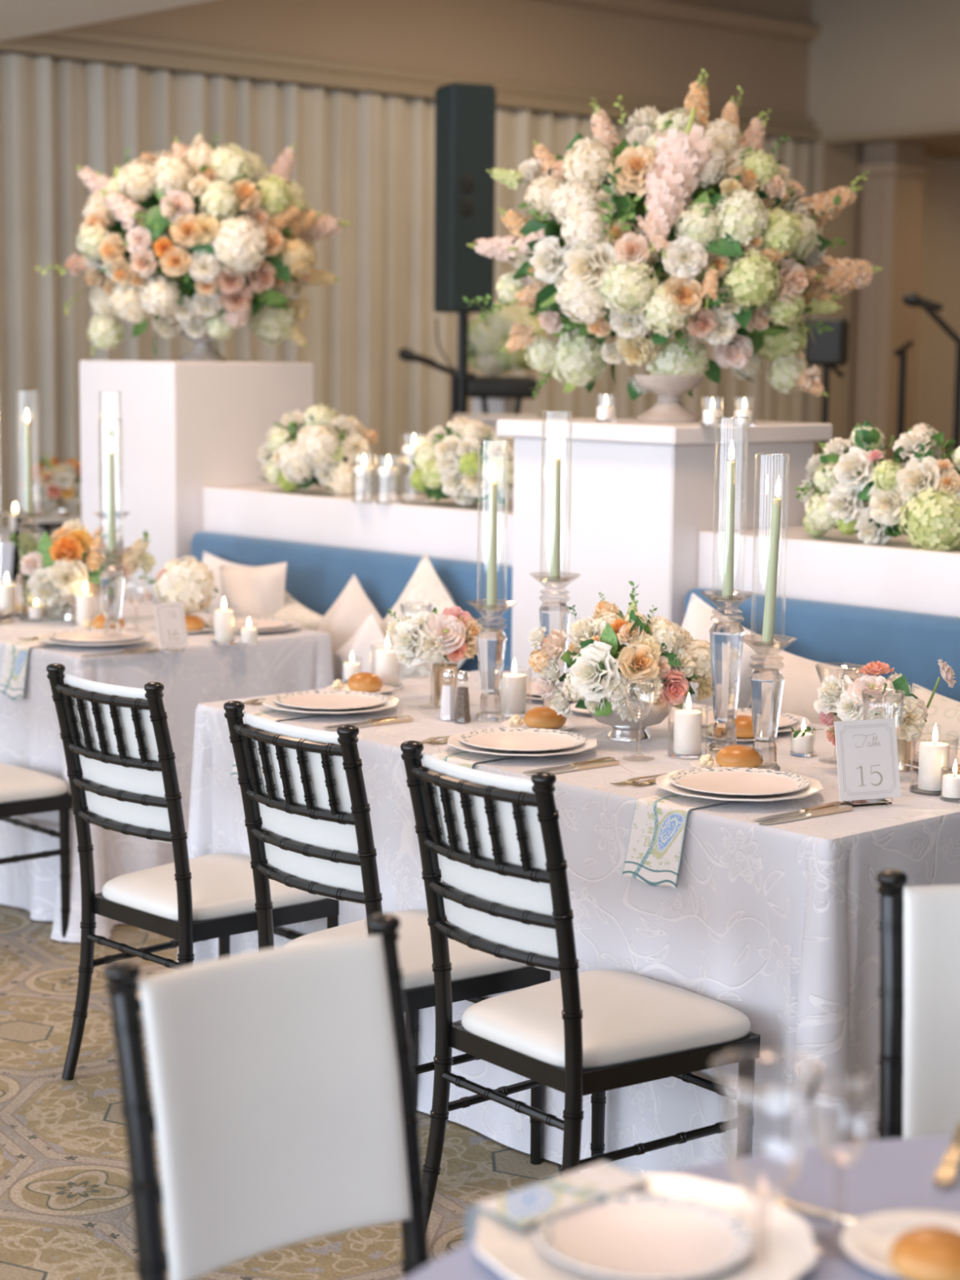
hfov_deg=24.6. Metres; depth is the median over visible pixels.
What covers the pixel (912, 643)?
banquette
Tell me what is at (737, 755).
bread roll
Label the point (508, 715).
glass cylinder
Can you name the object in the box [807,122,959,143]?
trim
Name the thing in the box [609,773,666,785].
fork
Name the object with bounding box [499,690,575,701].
charger plate
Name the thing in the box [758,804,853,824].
knife
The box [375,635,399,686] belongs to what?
pillar candle
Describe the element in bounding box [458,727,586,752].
dinner plate
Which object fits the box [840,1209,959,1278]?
bread plate
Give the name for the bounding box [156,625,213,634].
bread plate
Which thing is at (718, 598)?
glass cylinder
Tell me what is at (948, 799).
glass cylinder
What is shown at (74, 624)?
glass cylinder
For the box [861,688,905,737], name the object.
goblet
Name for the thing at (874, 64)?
wall
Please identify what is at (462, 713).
shaker
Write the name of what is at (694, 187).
flower arrangement
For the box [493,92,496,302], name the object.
grille
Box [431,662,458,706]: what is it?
vase
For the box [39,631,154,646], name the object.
charger plate
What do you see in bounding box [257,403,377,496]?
flower arrangement
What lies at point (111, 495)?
taper candle
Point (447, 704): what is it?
shaker
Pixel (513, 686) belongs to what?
pillar candle
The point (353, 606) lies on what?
throw pillow
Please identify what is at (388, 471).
candle
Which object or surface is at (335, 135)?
drape
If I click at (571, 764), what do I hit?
knife
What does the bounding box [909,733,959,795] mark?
glass cylinder
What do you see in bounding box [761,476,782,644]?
taper candle
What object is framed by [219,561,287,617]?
throw pillow
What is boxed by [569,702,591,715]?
bread plate
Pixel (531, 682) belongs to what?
bowl
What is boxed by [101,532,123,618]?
candlestick
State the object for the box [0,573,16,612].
pillar candle
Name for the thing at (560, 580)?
glass cylinder
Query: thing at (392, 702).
charger plate
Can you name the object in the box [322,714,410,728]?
knife
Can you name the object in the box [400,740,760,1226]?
chair
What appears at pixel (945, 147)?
ceiling
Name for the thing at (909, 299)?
microphone stand
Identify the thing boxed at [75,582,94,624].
pillar candle
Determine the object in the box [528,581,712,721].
flower arrangement
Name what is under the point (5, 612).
charger plate
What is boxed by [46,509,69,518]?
cup
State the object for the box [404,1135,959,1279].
tablecloth
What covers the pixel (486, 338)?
flower arrangement
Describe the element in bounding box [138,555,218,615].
flower arrangement
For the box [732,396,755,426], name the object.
glass cylinder
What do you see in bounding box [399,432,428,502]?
glass cylinder
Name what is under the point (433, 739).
fork
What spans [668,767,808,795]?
dinner plate
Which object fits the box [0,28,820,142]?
trim
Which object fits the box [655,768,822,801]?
charger plate
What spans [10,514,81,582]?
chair
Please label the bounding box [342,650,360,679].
votive candle
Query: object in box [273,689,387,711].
dinner plate
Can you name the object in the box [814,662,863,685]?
goblet
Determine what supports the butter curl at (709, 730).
on the bread plate at (704, 733)
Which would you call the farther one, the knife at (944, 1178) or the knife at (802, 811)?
the knife at (802, 811)
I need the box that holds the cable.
[435,318,460,413]
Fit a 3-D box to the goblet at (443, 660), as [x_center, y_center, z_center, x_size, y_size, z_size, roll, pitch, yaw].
[-0.109,0.073,5.115,0.066,0.166,0.066,-6,10,-42]
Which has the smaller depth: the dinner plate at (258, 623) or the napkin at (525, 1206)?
the napkin at (525, 1206)
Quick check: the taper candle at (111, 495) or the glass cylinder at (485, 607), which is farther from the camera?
the taper candle at (111, 495)
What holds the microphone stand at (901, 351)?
on the floor
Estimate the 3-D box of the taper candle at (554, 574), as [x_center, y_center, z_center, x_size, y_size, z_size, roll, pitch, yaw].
[0.168,-0.290,4.880,0.023,0.311,0.023,-6,10,-42]
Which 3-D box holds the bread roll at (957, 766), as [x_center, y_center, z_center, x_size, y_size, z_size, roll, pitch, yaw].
[0.942,0.257,4.203,0.086,0.046,0.094,-1,8,-11]
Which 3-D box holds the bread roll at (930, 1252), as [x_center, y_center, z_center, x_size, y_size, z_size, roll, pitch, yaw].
[0.405,0.544,1.950,0.086,0.042,0.080,1,7,2]
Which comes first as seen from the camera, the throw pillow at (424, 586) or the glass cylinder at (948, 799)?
the glass cylinder at (948, 799)
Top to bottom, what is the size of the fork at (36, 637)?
0.007 m
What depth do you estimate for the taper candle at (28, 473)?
6.64 m
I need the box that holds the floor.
[0,903,561,1279]
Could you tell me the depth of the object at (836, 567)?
5.54 m
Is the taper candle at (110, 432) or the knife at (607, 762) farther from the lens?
the taper candle at (110, 432)
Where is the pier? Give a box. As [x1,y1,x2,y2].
[802,142,857,528]
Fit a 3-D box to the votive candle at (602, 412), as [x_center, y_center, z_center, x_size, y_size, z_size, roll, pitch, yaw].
[0.347,-0.642,6.075,0.048,0.067,0.048,-6,10,-42]
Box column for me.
[848,141,928,534]
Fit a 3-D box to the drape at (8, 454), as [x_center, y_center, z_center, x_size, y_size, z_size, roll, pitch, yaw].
[-2.900,-1.354,10.662,1.449,3.030,0.112,-6,10,-42]
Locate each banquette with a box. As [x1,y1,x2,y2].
[191,530,512,672]
[683,587,959,708]
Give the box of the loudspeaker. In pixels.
[433,82,496,313]
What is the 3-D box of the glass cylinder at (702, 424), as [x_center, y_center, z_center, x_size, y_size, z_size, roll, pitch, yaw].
[0.610,-0.600,5.785,0.061,0.076,0.061,-6,10,-42]
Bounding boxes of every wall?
[8,54,959,514]
[55,0,810,122]
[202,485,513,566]
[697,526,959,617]
[807,0,959,142]
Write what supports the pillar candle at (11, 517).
in the glass cylinder
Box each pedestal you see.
[79,360,313,604]
[496,417,832,688]
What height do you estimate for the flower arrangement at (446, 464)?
0.267 m
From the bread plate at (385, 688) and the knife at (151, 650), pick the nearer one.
the bread plate at (385, 688)
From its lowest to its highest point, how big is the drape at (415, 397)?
3.030 m
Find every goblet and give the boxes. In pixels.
[125,577,145,605]
[400,602,432,616]
[422,660,444,672]
[624,676,654,719]
[711,1048,823,1200]
[810,1071,874,1167]
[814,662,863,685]
[841,664,870,678]
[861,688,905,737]
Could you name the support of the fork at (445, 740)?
on the tablecloth at (775, 924)
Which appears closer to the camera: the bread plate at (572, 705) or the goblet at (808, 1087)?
the goblet at (808, 1087)
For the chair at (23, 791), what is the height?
0.925 m
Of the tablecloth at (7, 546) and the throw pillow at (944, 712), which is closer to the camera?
the throw pillow at (944, 712)
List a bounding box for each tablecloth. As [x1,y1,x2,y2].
[0,527,14,581]
[0,580,333,942]
[177,670,959,1173]
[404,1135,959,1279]
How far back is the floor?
4.33 m
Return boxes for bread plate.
[11,609,46,615]
[75,623,133,629]
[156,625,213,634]
[324,683,394,693]
[501,718,577,730]
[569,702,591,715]
[690,756,773,769]
[701,728,755,742]
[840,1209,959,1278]
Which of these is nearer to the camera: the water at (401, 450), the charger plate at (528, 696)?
the charger plate at (528, 696)
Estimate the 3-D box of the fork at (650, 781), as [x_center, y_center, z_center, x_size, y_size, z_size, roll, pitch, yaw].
[0.358,0.268,4.263,0.022,0.007,0.198,8,10,44]
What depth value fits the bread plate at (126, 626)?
6.47 m
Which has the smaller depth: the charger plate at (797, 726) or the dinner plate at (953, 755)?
the dinner plate at (953, 755)
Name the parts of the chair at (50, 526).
post, rail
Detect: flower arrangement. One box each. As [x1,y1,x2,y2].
[9,518,156,620]
[21,449,81,503]
[35,131,351,355]
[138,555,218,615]
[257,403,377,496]
[386,605,482,668]
[409,416,515,505]
[462,67,883,399]
[467,301,546,376]
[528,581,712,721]
[791,661,928,746]
[794,420,959,551]
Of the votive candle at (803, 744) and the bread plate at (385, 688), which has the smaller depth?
the votive candle at (803, 744)
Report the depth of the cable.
10.09 m
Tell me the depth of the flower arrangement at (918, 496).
5.51 m
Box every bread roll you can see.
[92,613,124,628]
[184,614,204,631]
[346,671,382,692]
[523,706,566,728]
[715,744,760,768]
[733,715,754,737]
[888,1225,959,1279]
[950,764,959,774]
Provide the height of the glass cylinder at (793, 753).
0.059 m
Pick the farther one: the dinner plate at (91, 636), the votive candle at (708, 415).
the dinner plate at (91, 636)
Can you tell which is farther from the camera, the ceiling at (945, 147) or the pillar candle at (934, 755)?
the ceiling at (945, 147)
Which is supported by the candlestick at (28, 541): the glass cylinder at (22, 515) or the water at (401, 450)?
the glass cylinder at (22, 515)
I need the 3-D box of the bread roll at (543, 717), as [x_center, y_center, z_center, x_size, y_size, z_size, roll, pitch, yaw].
[0.141,0.169,4.826,0.093,0.046,0.087,-3,8,-26]
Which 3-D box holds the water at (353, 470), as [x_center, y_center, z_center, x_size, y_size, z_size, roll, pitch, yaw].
[-0.364,-0.485,6.909,0.075,0.090,0.075,-6,10,-42]
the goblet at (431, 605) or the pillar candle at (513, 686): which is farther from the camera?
the goblet at (431, 605)
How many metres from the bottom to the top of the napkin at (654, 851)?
0.155 m
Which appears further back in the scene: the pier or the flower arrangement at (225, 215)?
the pier
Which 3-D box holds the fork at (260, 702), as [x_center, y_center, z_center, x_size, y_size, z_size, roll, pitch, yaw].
[-0.468,0.140,5.184,0.022,0.007,0.198,8,10,44]
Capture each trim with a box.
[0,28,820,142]
[545,0,821,42]
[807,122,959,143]
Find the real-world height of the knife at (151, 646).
0.008 m
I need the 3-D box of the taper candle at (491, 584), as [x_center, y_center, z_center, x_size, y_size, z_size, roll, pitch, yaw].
[0.028,-0.233,4.901,0.023,0.320,0.023,-6,10,-42]
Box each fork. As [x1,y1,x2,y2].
[17,635,40,639]
[242,697,266,704]
[245,701,262,705]
[419,735,451,743]
[425,737,448,744]
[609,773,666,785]
[627,777,656,786]
[769,1198,858,1222]
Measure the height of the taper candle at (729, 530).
0.326 m
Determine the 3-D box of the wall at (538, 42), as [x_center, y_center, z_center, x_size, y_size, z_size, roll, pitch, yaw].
[-0.117,-3.855,13.214,6.830,1.290,0.380,-6,10,-42]
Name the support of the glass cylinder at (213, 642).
on the tablecloth at (295, 660)
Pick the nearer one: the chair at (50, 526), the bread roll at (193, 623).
the bread roll at (193, 623)
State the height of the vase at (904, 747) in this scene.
0.096 m
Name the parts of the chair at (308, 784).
post, rail, rail, rail, rail, post, leg, seat frame, leg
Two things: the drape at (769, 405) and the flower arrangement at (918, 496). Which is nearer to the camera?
the flower arrangement at (918, 496)
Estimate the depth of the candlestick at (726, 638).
4.55 m
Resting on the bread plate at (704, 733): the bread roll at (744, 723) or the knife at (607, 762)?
the bread roll at (744, 723)
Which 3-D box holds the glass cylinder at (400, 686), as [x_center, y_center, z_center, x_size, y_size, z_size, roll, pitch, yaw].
[-0.228,0.065,5.406,0.083,0.106,0.083,-6,10,-42]
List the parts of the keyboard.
leg, leg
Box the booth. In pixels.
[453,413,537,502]
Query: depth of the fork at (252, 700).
5.16 m
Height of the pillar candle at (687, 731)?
0.125 m
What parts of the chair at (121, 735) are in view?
post, rail, rail, rail, rail, post, seat frame, leg, leg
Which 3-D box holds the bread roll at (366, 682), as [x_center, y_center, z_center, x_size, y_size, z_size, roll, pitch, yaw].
[-0.278,0.101,5.319,0.086,0.046,0.094,-1,8,-11]
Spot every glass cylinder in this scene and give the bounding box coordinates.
[0,578,20,615]
[15,390,39,516]
[26,601,44,621]
[71,588,99,626]
[97,417,124,554]
[98,418,122,517]
[208,604,238,644]
[239,622,257,645]
[342,656,362,682]
[351,453,377,502]
[370,644,404,689]
[375,454,400,504]
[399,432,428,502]
[476,439,508,609]
[501,666,532,717]
[539,410,572,582]
[594,393,617,422]
[666,702,708,759]
[700,396,724,426]
[711,416,748,600]
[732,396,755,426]
[750,453,790,646]
[790,724,815,756]
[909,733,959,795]
[939,765,959,801]
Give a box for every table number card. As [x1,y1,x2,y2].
[154,601,188,653]
[834,718,901,807]
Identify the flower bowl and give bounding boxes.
[587,688,671,741]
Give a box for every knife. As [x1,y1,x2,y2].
[2,619,13,623]
[81,646,159,655]
[81,648,159,657]
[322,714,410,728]
[324,716,413,730]
[523,756,615,773]
[526,759,619,775]
[751,800,846,821]
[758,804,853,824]
[933,1121,959,1189]
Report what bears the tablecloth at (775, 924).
on the banquet table
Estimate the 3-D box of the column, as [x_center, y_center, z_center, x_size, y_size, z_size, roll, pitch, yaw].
[2.745,-1.944,15.612,0.390,3.060,0.660,-6,10,-42]
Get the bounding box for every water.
[352,470,376,500]
[376,471,399,502]
[400,449,427,500]
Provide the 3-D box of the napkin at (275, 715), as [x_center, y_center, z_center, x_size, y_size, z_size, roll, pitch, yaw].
[-0.446,0.242,5.016,0.195,0.155,0.150,-6,10,-42]
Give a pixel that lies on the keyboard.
(483, 388)
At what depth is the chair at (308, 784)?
4.12 m
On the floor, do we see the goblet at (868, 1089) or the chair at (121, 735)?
the chair at (121, 735)
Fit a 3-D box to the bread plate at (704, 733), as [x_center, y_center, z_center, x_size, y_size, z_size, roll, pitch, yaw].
[0.554,0.206,4.737,0.166,0.013,0.166,-6,10,-42]
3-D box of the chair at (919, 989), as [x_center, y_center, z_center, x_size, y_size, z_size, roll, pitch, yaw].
[0.694,0.789,2.689,0.435,0.925,0.550,1,7,2]
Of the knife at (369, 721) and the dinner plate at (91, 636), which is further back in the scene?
the dinner plate at (91, 636)
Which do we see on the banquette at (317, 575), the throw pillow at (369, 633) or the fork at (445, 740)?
the throw pillow at (369, 633)
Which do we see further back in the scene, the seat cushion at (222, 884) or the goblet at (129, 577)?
the goblet at (129, 577)
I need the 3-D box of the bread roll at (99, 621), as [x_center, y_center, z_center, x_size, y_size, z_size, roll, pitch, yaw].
[-1.090,-0.055,6.458,0.093,0.046,0.087,-3,8,-26]
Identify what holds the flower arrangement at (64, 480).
in the cup at (52, 513)
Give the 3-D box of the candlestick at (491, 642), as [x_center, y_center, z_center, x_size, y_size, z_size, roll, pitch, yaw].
[0.025,0.047,4.937,0.118,0.266,0.118,6,9,37]
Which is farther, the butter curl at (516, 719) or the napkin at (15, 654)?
the napkin at (15, 654)
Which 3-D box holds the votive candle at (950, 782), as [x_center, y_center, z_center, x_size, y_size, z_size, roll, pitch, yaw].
[0.883,0.256,4.101,0.044,0.071,0.044,-6,10,-42]
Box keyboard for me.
[467,375,537,413]
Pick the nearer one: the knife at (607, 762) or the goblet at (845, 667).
the knife at (607, 762)
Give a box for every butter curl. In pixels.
[14,603,22,610]
[81,619,92,627]
[331,679,344,688]
[508,714,523,725]
[699,754,714,766]
[706,723,714,733]
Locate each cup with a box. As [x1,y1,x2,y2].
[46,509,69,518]
[61,601,76,620]
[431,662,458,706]
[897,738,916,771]
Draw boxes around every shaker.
[440,668,455,720]
[454,670,471,723]
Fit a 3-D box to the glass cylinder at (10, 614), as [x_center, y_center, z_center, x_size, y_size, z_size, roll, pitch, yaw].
[-1.468,-0.133,6.835,0.083,0.106,0.083,-6,10,-42]
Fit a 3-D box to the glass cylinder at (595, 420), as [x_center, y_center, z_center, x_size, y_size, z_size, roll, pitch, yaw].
[0.347,-0.640,6.075,0.061,0.076,0.061,-6,10,-42]
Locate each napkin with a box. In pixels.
[0,639,66,700]
[231,708,328,777]
[430,749,522,768]
[464,1161,651,1244]
[622,791,738,888]
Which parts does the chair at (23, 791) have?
seat frame, leg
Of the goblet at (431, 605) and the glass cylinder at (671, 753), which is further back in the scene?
the goblet at (431, 605)
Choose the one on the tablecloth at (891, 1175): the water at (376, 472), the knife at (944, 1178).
the knife at (944, 1178)
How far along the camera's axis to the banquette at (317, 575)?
6.83 m
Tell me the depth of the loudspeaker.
9.89 m
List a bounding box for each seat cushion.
[0,762,67,803]
[102,853,329,921]
[284,909,529,990]
[461,969,750,1068]
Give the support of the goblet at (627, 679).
on the tablecloth at (775, 924)
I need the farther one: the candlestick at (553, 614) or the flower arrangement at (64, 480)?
the flower arrangement at (64, 480)
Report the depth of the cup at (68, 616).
6.71 m
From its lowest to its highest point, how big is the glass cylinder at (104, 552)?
0.376 m
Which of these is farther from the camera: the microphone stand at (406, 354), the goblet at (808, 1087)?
the microphone stand at (406, 354)
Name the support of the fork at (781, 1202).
on the tablecloth at (891, 1175)
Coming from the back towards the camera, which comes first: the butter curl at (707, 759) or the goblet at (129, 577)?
the goblet at (129, 577)
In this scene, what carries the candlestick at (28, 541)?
on the tablecloth at (295, 660)
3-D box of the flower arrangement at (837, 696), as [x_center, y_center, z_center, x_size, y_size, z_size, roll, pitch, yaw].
[0.790,0.133,4.382,0.246,0.170,0.238,-5,9,-36]
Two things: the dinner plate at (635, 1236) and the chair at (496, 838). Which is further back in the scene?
the chair at (496, 838)
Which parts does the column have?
panel moulding, panel moulding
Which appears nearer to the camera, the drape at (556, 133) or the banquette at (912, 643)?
the banquette at (912, 643)
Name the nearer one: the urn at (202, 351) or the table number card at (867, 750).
the table number card at (867, 750)
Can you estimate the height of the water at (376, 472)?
0.090 m
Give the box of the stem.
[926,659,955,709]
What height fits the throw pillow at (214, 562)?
0.315 m
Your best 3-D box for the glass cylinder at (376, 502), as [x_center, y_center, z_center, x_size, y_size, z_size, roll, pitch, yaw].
[-0.285,-0.499,6.843,0.081,0.151,0.081,-6,10,-42]
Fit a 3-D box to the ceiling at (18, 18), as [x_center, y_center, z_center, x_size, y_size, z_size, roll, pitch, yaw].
[-1.531,-2.311,2.701,9.470,0.900,16.500,-6,10,-42]
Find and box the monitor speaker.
[804,316,848,454]
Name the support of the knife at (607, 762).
on the tablecloth at (775, 924)
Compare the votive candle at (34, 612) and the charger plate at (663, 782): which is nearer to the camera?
the charger plate at (663, 782)
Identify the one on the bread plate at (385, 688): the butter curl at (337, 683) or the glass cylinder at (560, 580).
the butter curl at (337, 683)
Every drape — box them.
[0,53,17,528]
[8,53,218,519]
[217,76,382,491]
[378,95,530,495]
[526,111,661,418]
[666,134,809,422]
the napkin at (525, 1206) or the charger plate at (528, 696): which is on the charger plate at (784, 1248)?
the napkin at (525, 1206)
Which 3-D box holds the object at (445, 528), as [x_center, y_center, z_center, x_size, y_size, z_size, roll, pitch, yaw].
[-0.246,0.099,7.159,0.420,1.120,1.676,-6,10,-42]
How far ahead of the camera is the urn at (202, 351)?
7.81 m
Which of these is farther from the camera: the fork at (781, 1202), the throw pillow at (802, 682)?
the throw pillow at (802, 682)
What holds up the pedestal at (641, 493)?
on the floor
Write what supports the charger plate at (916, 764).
on the tablecloth at (775, 924)
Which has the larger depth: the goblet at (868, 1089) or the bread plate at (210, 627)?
the bread plate at (210, 627)
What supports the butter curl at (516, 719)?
on the bread plate at (568, 725)
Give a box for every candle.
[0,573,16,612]
[8,502,17,531]
[24,408,32,515]
[28,599,43,618]
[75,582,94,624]
[107,414,115,493]
[107,436,115,551]
[213,597,233,641]
[240,618,256,643]
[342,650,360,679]
[354,454,373,474]
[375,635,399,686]
[377,456,398,475]
[402,433,421,453]
[486,463,497,607]
[501,658,526,714]
[549,439,560,579]
[596,395,614,419]
[673,693,702,755]
[702,399,721,423]
[722,440,735,598]
[734,399,753,423]
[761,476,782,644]
[791,718,813,753]
[917,724,950,791]
[942,759,959,798]
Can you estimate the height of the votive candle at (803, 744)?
0.071 m
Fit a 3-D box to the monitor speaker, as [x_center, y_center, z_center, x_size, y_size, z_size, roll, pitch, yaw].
[1.565,-0.587,10.084,0.320,1.765,0.327,3,8,19]
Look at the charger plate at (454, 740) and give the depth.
4.49 m
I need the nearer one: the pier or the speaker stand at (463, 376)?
the speaker stand at (463, 376)
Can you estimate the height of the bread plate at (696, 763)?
0.013 m
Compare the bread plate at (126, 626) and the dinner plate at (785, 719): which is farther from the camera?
the bread plate at (126, 626)
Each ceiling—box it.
[0,0,211,41]
[857,134,959,159]
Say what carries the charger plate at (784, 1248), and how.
on the tablecloth at (891, 1175)
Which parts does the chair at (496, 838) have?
post, rail, rail, rail, rail, post, leg, seat frame, leg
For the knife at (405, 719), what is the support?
on the tablecloth at (775, 924)
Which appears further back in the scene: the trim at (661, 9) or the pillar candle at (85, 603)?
the trim at (661, 9)
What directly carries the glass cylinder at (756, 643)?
on the candlestick at (766, 684)
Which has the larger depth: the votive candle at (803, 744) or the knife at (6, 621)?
the knife at (6, 621)
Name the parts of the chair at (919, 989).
post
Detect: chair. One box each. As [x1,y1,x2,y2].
[0,762,73,943]
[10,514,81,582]
[46,662,338,1080]
[102,912,431,1279]
[223,700,550,1164]
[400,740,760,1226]
[875,868,959,1140]
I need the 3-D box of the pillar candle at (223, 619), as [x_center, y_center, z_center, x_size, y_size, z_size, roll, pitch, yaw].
[-0.722,-0.060,6.207,0.054,0.125,0.054,-6,10,-42]
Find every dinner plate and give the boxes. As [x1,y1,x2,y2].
[48,628,144,644]
[204,617,292,630]
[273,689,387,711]
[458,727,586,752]
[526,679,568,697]
[536,1192,754,1279]
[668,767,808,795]
[697,707,799,727]
[914,745,959,768]
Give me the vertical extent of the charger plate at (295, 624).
0.016 m
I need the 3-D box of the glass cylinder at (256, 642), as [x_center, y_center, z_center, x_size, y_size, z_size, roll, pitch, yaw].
[-0.649,-0.017,6.183,0.052,0.059,0.052,-6,10,-42]
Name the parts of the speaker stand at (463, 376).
knob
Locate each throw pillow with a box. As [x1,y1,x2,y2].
[201,551,248,613]
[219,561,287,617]
[271,591,324,631]
[315,574,382,683]
[334,611,391,674]
[378,552,466,679]
[681,593,779,708]
[763,646,867,725]
[911,683,959,745]
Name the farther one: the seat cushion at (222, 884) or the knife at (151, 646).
the knife at (151, 646)
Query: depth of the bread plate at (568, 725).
4.83 m
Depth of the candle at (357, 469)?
6.88 m
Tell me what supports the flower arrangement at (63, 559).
on the tablecloth at (295, 660)
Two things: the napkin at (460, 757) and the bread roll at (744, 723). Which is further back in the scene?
the bread roll at (744, 723)
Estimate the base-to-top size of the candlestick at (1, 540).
0.331 m
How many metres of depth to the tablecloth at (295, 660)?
6.14 m
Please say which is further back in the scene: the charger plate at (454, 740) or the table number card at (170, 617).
the table number card at (170, 617)
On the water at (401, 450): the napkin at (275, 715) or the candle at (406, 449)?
the candle at (406, 449)
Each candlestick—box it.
[0,537,2,624]
[17,531,40,620]
[99,569,124,635]
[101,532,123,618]
[475,628,506,721]
[538,600,569,717]
[708,621,744,752]
[748,667,784,770]
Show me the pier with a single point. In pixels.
(832, 166)
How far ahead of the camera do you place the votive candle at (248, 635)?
6.17 m
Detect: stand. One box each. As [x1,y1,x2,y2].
[398,347,457,422]
[457,312,475,413]
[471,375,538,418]
[893,339,913,534]
[902,292,959,466]
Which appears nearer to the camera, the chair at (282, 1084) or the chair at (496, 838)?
the chair at (282, 1084)
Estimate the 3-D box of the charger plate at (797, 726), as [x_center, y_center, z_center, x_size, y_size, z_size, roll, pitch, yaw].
[0.577,0.185,4.891,0.316,0.016,0.316,-6,10,-42]
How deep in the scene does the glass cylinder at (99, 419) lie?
6.63 m
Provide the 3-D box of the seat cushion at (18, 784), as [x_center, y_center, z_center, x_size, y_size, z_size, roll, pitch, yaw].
[-1.367,0.380,5.902,0.426,0.054,0.406,-6,10,-43]
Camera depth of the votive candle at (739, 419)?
5.79 m
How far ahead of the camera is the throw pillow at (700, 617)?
5.55 m
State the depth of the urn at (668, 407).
6.12 m
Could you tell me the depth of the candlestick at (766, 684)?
4.34 m
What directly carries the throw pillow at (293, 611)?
on the banquette at (317, 575)
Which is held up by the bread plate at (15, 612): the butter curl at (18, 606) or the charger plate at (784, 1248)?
the butter curl at (18, 606)
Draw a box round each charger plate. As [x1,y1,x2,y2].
[0,609,12,616]
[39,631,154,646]
[201,620,300,633]
[262,693,399,714]
[447,729,597,756]
[474,1173,817,1279]
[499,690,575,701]
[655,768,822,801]
[669,712,811,732]
[904,747,951,773]
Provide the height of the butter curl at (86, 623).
0.025 m
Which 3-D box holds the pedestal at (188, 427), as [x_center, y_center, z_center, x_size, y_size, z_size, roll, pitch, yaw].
[-1.020,-0.227,7.958,0.600,1.547,0.600,-6,10,-42]
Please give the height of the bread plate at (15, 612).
0.013 m
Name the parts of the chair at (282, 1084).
post, rail, rail, rail, rail, post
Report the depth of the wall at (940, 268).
16.45 m
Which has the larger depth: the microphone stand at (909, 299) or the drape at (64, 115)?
the drape at (64, 115)
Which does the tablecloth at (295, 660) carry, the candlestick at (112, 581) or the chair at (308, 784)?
the candlestick at (112, 581)
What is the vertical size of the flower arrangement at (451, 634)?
0.146 m
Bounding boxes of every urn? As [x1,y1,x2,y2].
[179,328,225,361]
[633,374,705,422]
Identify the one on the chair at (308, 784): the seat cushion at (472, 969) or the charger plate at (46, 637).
the seat cushion at (472, 969)
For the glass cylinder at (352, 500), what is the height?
0.151 m

